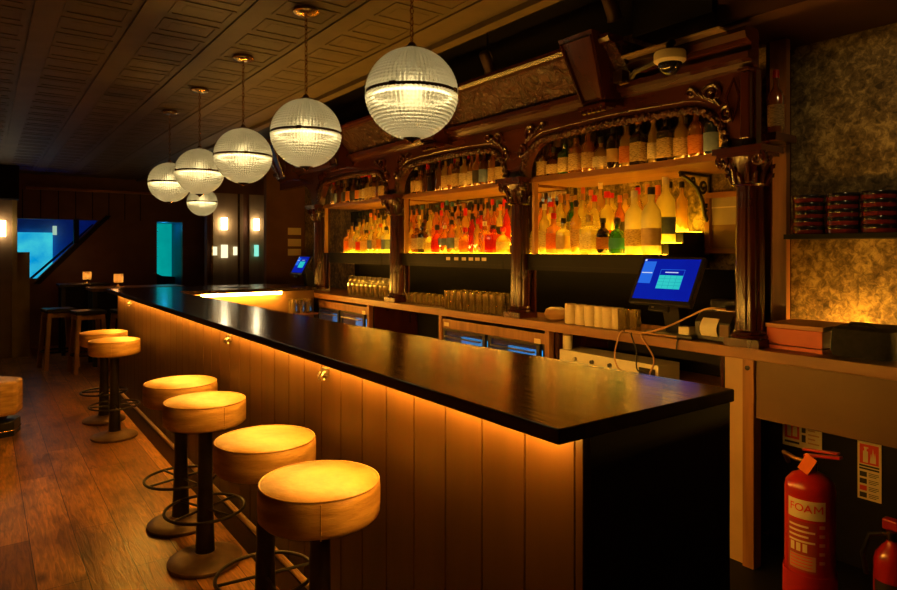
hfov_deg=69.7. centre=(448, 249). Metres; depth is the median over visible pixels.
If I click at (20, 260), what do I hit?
trim
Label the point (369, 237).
bottle
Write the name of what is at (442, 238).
bottle
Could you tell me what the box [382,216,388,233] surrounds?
bottle
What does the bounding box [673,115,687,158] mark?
bottle
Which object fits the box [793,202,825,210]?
round tin
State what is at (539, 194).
bottle
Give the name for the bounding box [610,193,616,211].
bottle
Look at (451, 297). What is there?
tumbler
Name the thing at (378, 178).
bottle
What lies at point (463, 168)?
bottle
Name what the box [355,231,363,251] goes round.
bottle
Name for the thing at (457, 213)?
bottle
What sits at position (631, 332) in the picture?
cable
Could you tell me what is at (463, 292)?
tumbler
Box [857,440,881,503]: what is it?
sign
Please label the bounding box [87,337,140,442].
bar stool
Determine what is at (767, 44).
trim
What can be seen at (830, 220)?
round tin
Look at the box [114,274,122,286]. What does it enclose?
table lamp
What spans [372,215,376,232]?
bottle
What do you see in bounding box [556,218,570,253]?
bottle
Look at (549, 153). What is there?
bottle
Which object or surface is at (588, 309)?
cup
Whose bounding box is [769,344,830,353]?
tray
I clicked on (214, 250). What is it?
wall sconce
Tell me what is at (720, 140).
bottle
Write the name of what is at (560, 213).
bottle
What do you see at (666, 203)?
bottle
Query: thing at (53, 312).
stool
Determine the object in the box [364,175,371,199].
bottle
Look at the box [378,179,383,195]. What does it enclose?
bottle
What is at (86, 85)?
ceiling
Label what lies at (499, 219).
bottle
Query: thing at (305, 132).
globe pendant
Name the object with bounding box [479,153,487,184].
bottle
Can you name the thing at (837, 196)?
round tin
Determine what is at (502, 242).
bottle
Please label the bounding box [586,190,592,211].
bottle
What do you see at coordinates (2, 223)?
wall sconce
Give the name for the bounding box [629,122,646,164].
bottle
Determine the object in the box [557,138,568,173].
bottle
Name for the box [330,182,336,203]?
bottle
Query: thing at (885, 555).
fire extinguisher
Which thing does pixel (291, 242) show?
card
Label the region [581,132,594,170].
bottle
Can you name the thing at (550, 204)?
bottle
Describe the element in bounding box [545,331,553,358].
post
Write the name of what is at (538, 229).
bottle
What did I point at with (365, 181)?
bottle
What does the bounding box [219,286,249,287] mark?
bar mat
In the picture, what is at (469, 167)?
bottle
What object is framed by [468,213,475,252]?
bottle
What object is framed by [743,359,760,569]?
post
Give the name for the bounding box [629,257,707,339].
touchscreen till
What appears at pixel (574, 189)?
bottle
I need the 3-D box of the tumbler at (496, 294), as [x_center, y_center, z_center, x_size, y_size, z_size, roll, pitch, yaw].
[0.388,0.397,4.751,0.072,0.145,0.072,0,0,-36]
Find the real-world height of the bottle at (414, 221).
0.325 m
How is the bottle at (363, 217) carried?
on the shelf at (334, 257)
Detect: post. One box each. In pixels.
[367,305,372,327]
[439,315,445,339]
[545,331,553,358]
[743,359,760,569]
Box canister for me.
[563,333,571,349]
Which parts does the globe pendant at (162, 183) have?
glass, glass, chain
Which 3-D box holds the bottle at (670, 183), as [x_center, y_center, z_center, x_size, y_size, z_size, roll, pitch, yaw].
[1.359,-0.265,3.951,0.077,0.308,0.077,0,0,-39]
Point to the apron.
(862, 408)
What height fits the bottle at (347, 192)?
0.273 m
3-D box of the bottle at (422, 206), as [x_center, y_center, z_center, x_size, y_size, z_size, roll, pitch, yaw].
[-0.252,-0.270,6.185,0.076,0.317,0.076,0,0,-34]
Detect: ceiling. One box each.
[0,0,560,181]
[211,0,631,152]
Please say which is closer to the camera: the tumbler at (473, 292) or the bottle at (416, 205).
the tumbler at (473, 292)
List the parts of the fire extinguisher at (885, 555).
squeeze lever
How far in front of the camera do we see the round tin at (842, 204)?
3.09 m
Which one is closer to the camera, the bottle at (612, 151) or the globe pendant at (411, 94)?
the globe pendant at (411, 94)
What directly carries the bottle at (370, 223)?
on the shelf at (334, 257)
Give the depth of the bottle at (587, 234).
4.06 m
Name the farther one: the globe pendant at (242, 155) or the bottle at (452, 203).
the bottle at (452, 203)
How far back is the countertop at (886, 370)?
3.51 m
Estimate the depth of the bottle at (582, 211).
4.30 m
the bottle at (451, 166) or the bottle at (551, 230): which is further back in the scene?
the bottle at (451, 166)
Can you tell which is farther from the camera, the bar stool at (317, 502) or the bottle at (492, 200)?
the bottle at (492, 200)
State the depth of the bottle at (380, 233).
6.22 m
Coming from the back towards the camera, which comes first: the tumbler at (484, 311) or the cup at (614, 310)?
the tumbler at (484, 311)
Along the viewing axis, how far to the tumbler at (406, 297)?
5.75 m
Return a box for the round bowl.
[544,306,564,320]
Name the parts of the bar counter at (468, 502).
plinth rail, panel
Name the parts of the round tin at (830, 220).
lid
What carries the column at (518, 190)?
on the countertop at (886, 370)
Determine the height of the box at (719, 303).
0.200 m
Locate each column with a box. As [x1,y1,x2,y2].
[305,204,329,292]
[378,194,409,302]
[495,176,538,318]
[712,143,783,349]
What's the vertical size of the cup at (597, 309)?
0.126 m
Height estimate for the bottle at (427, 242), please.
0.199 m
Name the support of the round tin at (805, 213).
on the round tin at (800, 221)
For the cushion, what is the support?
on the pouf
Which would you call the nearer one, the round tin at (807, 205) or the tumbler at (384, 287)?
the round tin at (807, 205)
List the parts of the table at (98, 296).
leg, leg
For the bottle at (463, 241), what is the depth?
5.13 m
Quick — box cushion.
[0,376,22,416]
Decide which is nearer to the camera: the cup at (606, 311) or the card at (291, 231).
the cup at (606, 311)
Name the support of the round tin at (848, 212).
on the round tin at (830, 220)
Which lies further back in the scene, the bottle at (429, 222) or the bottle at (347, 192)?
the bottle at (347, 192)
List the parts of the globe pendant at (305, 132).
glass, glass, chain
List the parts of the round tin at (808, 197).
lid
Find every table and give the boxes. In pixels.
[56,282,109,355]
[86,284,183,366]
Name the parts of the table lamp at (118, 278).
lamp shade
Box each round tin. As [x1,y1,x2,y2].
[792,194,825,203]
[792,218,825,226]
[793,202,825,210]
[793,210,825,218]
[793,226,825,233]
[825,200,860,209]
[825,208,860,217]
[825,217,860,225]
[825,225,859,233]
[826,192,860,201]
[860,189,896,199]
[860,198,896,207]
[860,215,896,224]
[860,224,896,232]
[861,207,896,215]
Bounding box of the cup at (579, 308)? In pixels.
[575,304,586,324]
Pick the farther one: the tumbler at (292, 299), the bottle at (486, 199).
the tumbler at (292, 299)
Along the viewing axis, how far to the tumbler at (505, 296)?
4.60 m
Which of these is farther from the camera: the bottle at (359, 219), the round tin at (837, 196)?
the bottle at (359, 219)
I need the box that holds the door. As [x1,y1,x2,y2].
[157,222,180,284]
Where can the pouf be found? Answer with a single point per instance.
(11, 388)
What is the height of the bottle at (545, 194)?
0.316 m
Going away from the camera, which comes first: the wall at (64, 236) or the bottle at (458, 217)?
the bottle at (458, 217)
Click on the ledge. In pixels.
(775, 138)
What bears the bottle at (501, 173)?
on the shelf at (487, 190)
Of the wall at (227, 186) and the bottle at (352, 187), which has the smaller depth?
the bottle at (352, 187)
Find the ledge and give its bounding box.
[761,131,795,145]
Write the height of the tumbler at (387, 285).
0.125 m
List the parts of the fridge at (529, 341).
handle, door, light panel, rail, handle, door, light panel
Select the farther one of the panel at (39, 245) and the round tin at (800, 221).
the panel at (39, 245)
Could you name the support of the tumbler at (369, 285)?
on the countertop at (886, 370)
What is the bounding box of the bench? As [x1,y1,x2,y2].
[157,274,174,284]
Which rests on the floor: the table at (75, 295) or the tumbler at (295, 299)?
the table at (75, 295)
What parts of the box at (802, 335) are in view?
lid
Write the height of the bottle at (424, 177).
0.257 m
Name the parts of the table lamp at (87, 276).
lamp shade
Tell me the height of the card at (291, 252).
0.090 m
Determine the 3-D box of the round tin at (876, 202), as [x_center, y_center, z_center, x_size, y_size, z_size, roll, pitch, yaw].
[2.022,-0.218,3.024,0.150,0.039,0.150,0,0,40]
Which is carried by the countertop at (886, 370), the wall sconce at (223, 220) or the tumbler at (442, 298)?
the tumbler at (442, 298)
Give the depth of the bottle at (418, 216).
5.95 m
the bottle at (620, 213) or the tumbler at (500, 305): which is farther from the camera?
the tumbler at (500, 305)
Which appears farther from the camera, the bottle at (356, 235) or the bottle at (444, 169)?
the bottle at (356, 235)
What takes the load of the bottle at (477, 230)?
on the display at (463, 260)
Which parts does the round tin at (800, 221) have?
lid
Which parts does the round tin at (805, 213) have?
lid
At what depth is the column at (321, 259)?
7.12 m
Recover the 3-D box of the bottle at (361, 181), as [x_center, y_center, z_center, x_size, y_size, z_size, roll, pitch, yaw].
[-0.882,-0.630,6.568,0.067,0.300,0.067,0,0,-42]
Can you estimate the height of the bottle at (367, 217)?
0.314 m
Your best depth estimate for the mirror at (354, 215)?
7.36 m
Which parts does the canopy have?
panel moulding, panel moulding, rope moulding, panel moulding, rope moulding, cornice, panel moulding, rope moulding, moulding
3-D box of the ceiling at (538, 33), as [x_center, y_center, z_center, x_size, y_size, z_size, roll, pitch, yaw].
[-0.693,-1.490,5.980,1.510,0.040,13.500,0,0,-36]
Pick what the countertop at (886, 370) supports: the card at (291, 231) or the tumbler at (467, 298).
the tumbler at (467, 298)
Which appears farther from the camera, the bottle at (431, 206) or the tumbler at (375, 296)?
the tumbler at (375, 296)
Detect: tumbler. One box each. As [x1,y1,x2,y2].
[288,299,294,312]
[291,299,297,313]
[295,299,301,312]
[298,299,304,312]
[302,298,308,311]
[305,299,311,312]
[351,283,358,295]
[356,284,362,295]
[360,284,367,296]
[365,284,371,296]
[367,284,373,295]
[369,285,376,297]
[374,285,381,297]
[381,285,387,297]
[383,286,389,296]
[405,293,413,302]
[422,294,430,304]
[428,295,437,305]
[441,296,449,306]
[444,290,452,308]
[450,291,458,309]
[456,291,464,310]
[460,290,468,307]
[463,292,471,310]
[466,290,474,308]
[469,292,475,311]
[472,291,474,307]
[476,293,484,312]
[479,291,487,309]
[483,294,489,313]
[485,292,494,310]
[490,294,498,314]
[492,292,501,311]
[496,294,503,313]
[497,295,506,315]
[499,293,508,312]
[506,293,508,310]
[617,309,630,330]
[628,309,641,330]
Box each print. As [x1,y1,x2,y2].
[705,191,735,253]
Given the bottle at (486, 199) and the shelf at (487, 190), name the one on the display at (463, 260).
the bottle at (486, 199)
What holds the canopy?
on the column at (518, 190)
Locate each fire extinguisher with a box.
[782,448,842,589]
[860,516,896,589]
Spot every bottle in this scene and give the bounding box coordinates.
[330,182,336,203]
[334,181,339,203]
[337,180,343,202]
[341,180,346,202]
[344,230,349,251]
[345,178,351,201]
[348,222,354,251]
[350,177,355,201]
[353,227,359,251]
[355,177,359,200]
[355,218,360,234]
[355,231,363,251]
[359,176,363,200]
[360,216,364,230]
[360,230,368,251]
[362,176,367,199]
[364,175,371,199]
[364,216,368,229]
[367,213,372,233]
[367,226,372,251]
[369,175,375,198]
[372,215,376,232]
[372,224,377,252]
[375,175,380,197]
[376,223,383,252]
[377,213,380,231]
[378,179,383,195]
[381,226,389,252]
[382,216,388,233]
[386,215,389,234]
[409,222,414,252]
[410,167,417,192]
[410,206,413,221]
[411,211,416,230]
[411,224,419,252]
[414,215,420,231]
[415,166,422,192]
[415,204,418,222]
[417,223,427,252]
[420,205,423,222]
[420,215,426,231]
[422,165,429,191]
[424,230,431,252]
[425,204,428,220]
[426,210,431,236]
[427,164,434,191]
[428,205,434,219]
[431,224,439,252]
[432,207,438,235]
[435,161,441,190]
[438,210,442,234]
[438,225,446,252]
[441,159,447,189]
[442,205,449,232]
[443,200,449,217]
[446,220,454,252]
[447,158,454,188]
[447,212,456,231]
[448,202,453,219]
[452,157,459,187]
[454,200,460,223]
[454,216,461,229]
[454,219,462,252]
[459,156,466,187]
[459,227,467,252]
[460,203,465,217]
[461,208,469,232]
[467,155,473,185]
[467,203,471,222]
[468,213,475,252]
[472,154,479,185]
[472,200,477,224]
[473,219,480,252]
[477,199,483,218]
[478,221,489,252]
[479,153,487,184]
[479,211,483,230]
[483,198,487,219]
[484,202,490,231]
[485,225,500,252]
[488,154,495,182]
[489,199,493,216]
[490,205,496,227]
[495,158,500,179]
[496,200,499,216]
[496,204,502,233]
[496,227,509,252]
[500,166,502,178]
[502,199,508,215]
[502,202,510,243]
[530,229,538,253]
[536,145,549,176]
[538,193,541,214]
[538,202,543,228]
[539,204,549,253]
[544,193,548,214]
[546,146,557,174]
[546,202,553,224]
[546,213,559,253]
[547,141,552,156]
[551,192,556,212]
[556,139,561,156]
[556,193,563,212]
[556,195,565,227]
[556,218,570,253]
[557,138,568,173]
[563,194,569,215]
[566,196,573,229]
[568,135,581,172]
[570,200,581,253]
[573,188,578,205]
[578,187,586,208]
[578,193,588,226]
[579,215,598,253]
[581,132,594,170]
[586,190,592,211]
[588,195,599,228]
[592,136,606,169]
[596,218,609,253]
[597,183,603,211]
[599,191,614,232]
[606,127,618,167]
[608,217,624,253]
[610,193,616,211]
[614,195,624,233]
[619,124,630,166]
[622,194,629,213]
[625,190,641,253]
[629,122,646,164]
[635,187,643,209]
[641,184,649,206]
[641,187,661,253]
[647,120,656,162]
[655,185,660,202]
[656,118,673,160]
[656,177,675,242]
[669,181,675,200]
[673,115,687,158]
[675,181,687,230]
[684,117,687,125]
[687,114,703,156]
[703,120,718,154]
[719,132,723,148]
[767,69,784,132]
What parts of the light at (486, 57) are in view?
stem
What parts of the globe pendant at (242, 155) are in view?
glass, glass, chain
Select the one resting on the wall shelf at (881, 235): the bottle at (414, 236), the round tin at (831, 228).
the round tin at (831, 228)
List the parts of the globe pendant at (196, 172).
glass, glass, chain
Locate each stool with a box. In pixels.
[36,307,79,370]
[66,308,109,374]
[79,329,127,425]
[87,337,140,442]
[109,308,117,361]
[142,375,217,537]
[162,391,245,578]
[213,425,315,589]
[257,460,379,589]
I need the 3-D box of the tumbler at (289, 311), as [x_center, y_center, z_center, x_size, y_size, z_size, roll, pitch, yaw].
[-1.678,0.597,6.871,0.072,0.145,0.072,0,0,-36]
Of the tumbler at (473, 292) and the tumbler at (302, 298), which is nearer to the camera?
the tumbler at (473, 292)
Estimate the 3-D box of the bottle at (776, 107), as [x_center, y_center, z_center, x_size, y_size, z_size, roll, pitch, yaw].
[1.660,-0.747,3.265,0.077,0.332,0.077,0,0,-43]
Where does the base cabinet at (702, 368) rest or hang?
on the floor
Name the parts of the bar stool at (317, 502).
seat, seat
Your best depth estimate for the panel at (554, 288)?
4.68 m
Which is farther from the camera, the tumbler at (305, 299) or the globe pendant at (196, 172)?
the tumbler at (305, 299)
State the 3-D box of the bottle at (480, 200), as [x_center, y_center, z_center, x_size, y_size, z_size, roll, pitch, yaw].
[0.277,-0.273,5.458,0.066,0.323,0.066,0,0,-32]
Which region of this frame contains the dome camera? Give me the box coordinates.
[613,39,685,84]
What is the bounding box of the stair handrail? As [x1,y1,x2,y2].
[30,224,92,277]
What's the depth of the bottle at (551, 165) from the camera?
4.31 m
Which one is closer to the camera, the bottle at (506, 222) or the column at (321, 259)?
the bottle at (506, 222)
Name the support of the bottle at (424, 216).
on the display at (463, 260)
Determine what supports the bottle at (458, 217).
on the display at (463, 260)
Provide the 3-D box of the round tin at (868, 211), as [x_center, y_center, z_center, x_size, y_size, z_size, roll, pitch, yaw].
[2.022,-0.179,3.020,0.150,0.039,0.150,0,0,32]
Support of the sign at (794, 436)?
attached to the wall at (856, 516)
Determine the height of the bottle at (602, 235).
0.224 m
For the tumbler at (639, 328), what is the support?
on the countertop at (886, 370)
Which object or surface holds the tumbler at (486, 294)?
on the countertop at (886, 370)
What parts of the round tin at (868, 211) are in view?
lid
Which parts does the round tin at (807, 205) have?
lid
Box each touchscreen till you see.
[290,256,313,285]
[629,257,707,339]
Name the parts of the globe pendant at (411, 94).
glass, glass, chain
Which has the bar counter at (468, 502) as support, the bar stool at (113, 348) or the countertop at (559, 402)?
the countertop at (559, 402)
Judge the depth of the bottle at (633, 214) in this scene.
3.77 m
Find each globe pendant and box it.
[147,109,188,203]
[174,86,223,196]
[187,192,217,216]
[213,53,272,185]
[269,5,341,170]
[365,0,457,143]
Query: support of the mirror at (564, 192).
attached to the wall at (844, 88)
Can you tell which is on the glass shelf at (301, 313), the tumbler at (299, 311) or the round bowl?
the tumbler at (299, 311)
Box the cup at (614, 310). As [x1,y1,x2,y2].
[612,307,624,329]
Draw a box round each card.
[288,228,300,234]
[288,239,300,245]
[288,249,300,255]
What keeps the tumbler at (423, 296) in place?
on the countertop at (886, 370)
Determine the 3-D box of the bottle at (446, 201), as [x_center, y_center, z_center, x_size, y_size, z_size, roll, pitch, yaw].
[-0.015,-0.281,5.848,0.077,0.338,0.077,0,0,-32]
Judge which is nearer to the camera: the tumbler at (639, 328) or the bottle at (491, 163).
the tumbler at (639, 328)
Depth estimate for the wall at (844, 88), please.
3.34 m
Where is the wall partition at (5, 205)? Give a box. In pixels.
[0,199,11,358]
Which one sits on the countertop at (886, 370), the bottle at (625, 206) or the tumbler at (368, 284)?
the tumbler at (368, 284)
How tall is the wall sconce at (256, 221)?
0.180 m
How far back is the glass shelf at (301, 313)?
6.86 m
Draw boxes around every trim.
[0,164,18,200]
[12,200,29,357]
[22,189,140,220]
[26,186,151,194]
[35,216,110,283]
[211,194,239,285]
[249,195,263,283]
[632,0,761,44]
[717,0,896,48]
[766,43,790,318]
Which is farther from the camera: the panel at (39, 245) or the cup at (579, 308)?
the panel at (39, 245)
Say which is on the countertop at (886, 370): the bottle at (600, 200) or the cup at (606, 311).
the cup at (606, 311)
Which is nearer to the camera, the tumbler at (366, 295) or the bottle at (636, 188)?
the bottle at (636, 188)
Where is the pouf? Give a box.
[0,376,22,438]
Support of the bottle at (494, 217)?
on the display at (463, 260)
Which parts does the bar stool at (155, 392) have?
seat, seat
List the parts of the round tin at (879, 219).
lid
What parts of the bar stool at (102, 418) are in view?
seat, seat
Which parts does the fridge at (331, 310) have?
pane, door, light panel, rail, handle, door, light panel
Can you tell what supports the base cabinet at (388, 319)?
on the floor
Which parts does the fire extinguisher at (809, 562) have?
text panel, squeeze lever, carry handle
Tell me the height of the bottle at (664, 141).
0.298 m
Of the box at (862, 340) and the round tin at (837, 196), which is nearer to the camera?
the box at (862, 340)
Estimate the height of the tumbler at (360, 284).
0.125 m
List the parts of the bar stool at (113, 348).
seat, seat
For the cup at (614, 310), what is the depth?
3.80 m
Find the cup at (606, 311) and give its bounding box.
[602,307,614,328]
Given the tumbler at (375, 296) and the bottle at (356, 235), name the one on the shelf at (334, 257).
the bottle at (356, 235)
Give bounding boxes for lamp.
[53,226,56,234]
[83,272,91,283]
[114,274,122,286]
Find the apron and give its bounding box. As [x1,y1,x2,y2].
[756,361,896,447]
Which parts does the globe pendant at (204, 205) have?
glass, glass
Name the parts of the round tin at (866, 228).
lid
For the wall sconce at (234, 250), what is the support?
attached to the wall at (227, 186)
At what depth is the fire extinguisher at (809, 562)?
2.54 m
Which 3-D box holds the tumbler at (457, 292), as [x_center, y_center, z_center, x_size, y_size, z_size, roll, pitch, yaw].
[0.096,0.397,5.017,0.072,0.145,0.072,0,0,-36]
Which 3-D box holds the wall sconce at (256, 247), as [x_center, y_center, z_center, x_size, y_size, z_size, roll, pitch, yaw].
[-3.023,0.010,10.129,0.070,0.180,0.085,0,0,-36]
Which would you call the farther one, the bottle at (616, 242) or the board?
the bottle at (616, 242)
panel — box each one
[17,232,52,277]
[157,223,171,275]
[213,193,242,284]
[355,264,734,325]
[725,356,742,562]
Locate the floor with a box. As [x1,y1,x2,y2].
[0,345,872,589]
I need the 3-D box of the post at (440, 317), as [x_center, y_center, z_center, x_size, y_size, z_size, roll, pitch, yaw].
[-0.050,1.038,5.198,0.045,1.024,0.040,0,0,-36]
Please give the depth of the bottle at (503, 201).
5.18 m
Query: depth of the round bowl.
4.24 m
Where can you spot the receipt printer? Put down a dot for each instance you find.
(710, 324)
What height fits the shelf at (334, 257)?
0.249 m
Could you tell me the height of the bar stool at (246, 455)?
0.805 m
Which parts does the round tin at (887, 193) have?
lid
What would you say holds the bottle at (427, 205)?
on the display at (463, 260)
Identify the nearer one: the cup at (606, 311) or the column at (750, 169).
the column at (750, 169)
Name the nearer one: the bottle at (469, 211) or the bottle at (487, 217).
the bottle at (487, 217)
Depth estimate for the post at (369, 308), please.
6.15 m
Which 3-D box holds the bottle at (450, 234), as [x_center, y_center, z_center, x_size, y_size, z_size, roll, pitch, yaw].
[0.025,-0.112,5.312,0.085,0.272,0.085,0,0,-39]
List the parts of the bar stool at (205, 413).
seat, seat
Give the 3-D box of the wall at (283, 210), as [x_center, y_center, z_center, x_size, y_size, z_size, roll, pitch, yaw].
[-2.215,0.040,8.705,0.540,3.020,0.100,0,0,-36]
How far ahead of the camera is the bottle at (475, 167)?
4.99 m
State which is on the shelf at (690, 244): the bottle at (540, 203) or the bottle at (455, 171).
the bottle at (540, 203)
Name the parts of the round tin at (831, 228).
lid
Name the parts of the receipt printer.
lid, button panel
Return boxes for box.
[560,346,679,379]
[678,325,694,334]
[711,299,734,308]
[765,319,844,353]
[830,321,896,361]
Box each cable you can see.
[614,330,623,370]
[625,307,725,337]
[631,332,643,372]
[640,334,654,374]
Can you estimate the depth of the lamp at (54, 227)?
11.50 m
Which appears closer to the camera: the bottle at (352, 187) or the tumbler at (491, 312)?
the tumbler at (491, 312)
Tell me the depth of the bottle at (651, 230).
3.68 m
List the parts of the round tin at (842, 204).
lid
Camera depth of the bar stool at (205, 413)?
3.10 m
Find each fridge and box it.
[318,300,366,326]
[442,318,554,358]
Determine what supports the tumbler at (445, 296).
on the countertop at (886, 370)
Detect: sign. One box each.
[783,424,821,449]
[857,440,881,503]
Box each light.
[479,32,496,73]
[601,0,623,22]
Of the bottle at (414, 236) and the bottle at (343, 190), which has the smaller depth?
the bottle at (414, 236)
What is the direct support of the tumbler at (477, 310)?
on the countertop at (886, 370)
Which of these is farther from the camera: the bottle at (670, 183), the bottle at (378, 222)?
the bottle at (378, 222)
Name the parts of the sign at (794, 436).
red panel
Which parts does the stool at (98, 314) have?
leg, leg, seat, rail, leg, leg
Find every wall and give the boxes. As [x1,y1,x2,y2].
[17,173,203,346]
[17,219,96,262]
[204,176,263,285]
[264,139,304,284]
[305,22,896,324]
[769,421,896,572]
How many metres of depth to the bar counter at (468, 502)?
1.86 m
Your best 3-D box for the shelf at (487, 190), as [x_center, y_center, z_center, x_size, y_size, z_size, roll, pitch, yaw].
[0.225,-0.233,5.317,0.557,0.526,1.510,0,0,-36]
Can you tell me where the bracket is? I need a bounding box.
[678,171,710,221]
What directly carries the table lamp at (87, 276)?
on the table at (75, 295)
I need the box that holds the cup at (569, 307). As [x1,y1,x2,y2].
[565,303,575,323]
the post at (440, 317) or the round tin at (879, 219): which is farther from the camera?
the post at (440, 317)
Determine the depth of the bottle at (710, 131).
3.38 m
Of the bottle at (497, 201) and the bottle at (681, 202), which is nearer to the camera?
the bottle at (681, 202)
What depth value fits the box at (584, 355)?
3.84 m
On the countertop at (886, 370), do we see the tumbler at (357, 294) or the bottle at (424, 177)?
the tumbler at (357, 294)
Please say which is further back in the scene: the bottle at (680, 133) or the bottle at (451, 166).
the bottle at (451, 166)
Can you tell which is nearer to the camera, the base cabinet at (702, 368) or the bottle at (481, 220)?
the base cabinet at (702, 368)
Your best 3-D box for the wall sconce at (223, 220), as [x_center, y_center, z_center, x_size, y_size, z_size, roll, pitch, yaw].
[-3.423,-0.400,9.827,0.090,0.180,0.105,0,0,-36]
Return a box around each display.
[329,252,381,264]
[382,244,510,268]
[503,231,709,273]
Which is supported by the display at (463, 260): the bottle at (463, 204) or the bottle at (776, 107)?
the bottle at (463, 204)
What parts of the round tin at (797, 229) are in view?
lid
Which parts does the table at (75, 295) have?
leg, leg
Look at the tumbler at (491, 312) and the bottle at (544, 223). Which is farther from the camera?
the tumbler at (491, 312)
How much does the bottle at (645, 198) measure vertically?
0.306 m
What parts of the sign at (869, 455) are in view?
red panel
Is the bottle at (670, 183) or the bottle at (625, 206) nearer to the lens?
the bottle at (670, 183)
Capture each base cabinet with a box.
[373,306,453,338]
[555,332,768,532]
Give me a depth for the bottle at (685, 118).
3.69 m
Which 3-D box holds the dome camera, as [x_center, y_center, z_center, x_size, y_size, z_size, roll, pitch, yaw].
[1.027,-0.971,3.350,0.167,0.185,0.442,0,0,-36]
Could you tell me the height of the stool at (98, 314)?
0.773 m
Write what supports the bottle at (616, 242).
on the shelf at (690, 244)
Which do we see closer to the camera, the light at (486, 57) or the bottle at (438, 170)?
the light at (486, 57)
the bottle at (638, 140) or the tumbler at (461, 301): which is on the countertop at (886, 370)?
the tumbler at (461, 301)
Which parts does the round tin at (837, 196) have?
lid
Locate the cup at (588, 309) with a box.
[584,305,595,325]
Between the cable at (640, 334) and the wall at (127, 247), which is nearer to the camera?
the cable at (640, 334)
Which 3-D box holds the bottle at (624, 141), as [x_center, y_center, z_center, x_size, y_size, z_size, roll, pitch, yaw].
[1.067,-0.630,3.864,0.085,0.300,0.085,0,0,-38]
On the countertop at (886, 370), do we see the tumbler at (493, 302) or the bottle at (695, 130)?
the tumbler at (493, 302)
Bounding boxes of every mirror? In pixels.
[351,203,448,231]
[449,190,568,216]
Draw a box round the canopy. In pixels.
[270,25,760,204]
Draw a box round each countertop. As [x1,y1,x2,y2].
[107,283,733,444]
[314,287,896,380]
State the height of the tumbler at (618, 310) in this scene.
0.125 m
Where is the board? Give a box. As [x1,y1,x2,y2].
[770,38,789,320]
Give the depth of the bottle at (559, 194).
4.69 m
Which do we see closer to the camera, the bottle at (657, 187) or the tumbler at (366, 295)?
the bottle at (657, 187)
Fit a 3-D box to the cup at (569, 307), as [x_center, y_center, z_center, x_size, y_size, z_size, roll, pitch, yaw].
[0.783,0.406,4.128,0.075,0.126,0.075,0,0,-36]
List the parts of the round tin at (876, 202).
lid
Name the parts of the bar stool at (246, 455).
seat, seat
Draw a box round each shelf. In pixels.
[294,311,317,314]
[323,198,440,252]
[402,182,566,252]
[529,154,728,253]
[783,232,896,239]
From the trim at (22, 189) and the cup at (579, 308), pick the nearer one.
the cup at (579, 308)
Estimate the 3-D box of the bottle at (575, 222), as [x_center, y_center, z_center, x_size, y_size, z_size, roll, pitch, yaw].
[0.831,-0.150,4.200,0.077,0.349,0.077,0,0,-29]
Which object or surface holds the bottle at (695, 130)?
on the shelf at (702, 164)
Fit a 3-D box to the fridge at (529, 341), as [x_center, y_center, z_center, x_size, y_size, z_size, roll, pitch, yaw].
[0.492,1.020,4.844,0.582,0.940,1.166,0,0,-36]
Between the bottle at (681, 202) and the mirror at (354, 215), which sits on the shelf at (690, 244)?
the bottle at (681, 202)
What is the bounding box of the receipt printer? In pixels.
[695,308,734,342]
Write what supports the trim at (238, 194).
attached to the wall at (227, 186)
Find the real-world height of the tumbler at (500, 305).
0.145 m
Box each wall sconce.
[0,220,5,235]
[212,247,216,254]
[221,218,226,229]
[221,245,227,257]
[232,247,236,254]
[253,219,258,229]
[253,245,258,255]
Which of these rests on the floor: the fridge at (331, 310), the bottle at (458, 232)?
the fridge at (331, 310)
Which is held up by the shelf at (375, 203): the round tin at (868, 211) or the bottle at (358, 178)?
the bottle at (358, 178)
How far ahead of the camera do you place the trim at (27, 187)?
10.48 m
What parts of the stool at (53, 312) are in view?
leg, leg, seat, rail, leg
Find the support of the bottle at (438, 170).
on the shelf at (487, 190)
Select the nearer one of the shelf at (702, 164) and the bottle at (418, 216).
the shelf at (702, 164)
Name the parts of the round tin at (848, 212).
lid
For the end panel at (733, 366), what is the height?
1.024 m
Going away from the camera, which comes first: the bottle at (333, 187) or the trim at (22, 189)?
the bottle at (333, 187)
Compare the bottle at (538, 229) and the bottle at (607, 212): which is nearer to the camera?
the bottle at (607, 212)
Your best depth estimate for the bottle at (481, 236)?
4.95 m
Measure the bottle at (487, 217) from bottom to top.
0.338 m
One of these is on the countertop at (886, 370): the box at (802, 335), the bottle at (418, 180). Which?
the box at (802, 335)
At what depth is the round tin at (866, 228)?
2.96 m
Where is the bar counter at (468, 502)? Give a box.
[118,296,729,589]
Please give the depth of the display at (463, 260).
5.17 m
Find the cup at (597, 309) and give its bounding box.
[594,306,606,326]
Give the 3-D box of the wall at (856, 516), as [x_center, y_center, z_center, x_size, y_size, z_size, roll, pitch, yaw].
[2.244,1.038,2.723,0.030,1.024,1.780,0,0,-36]

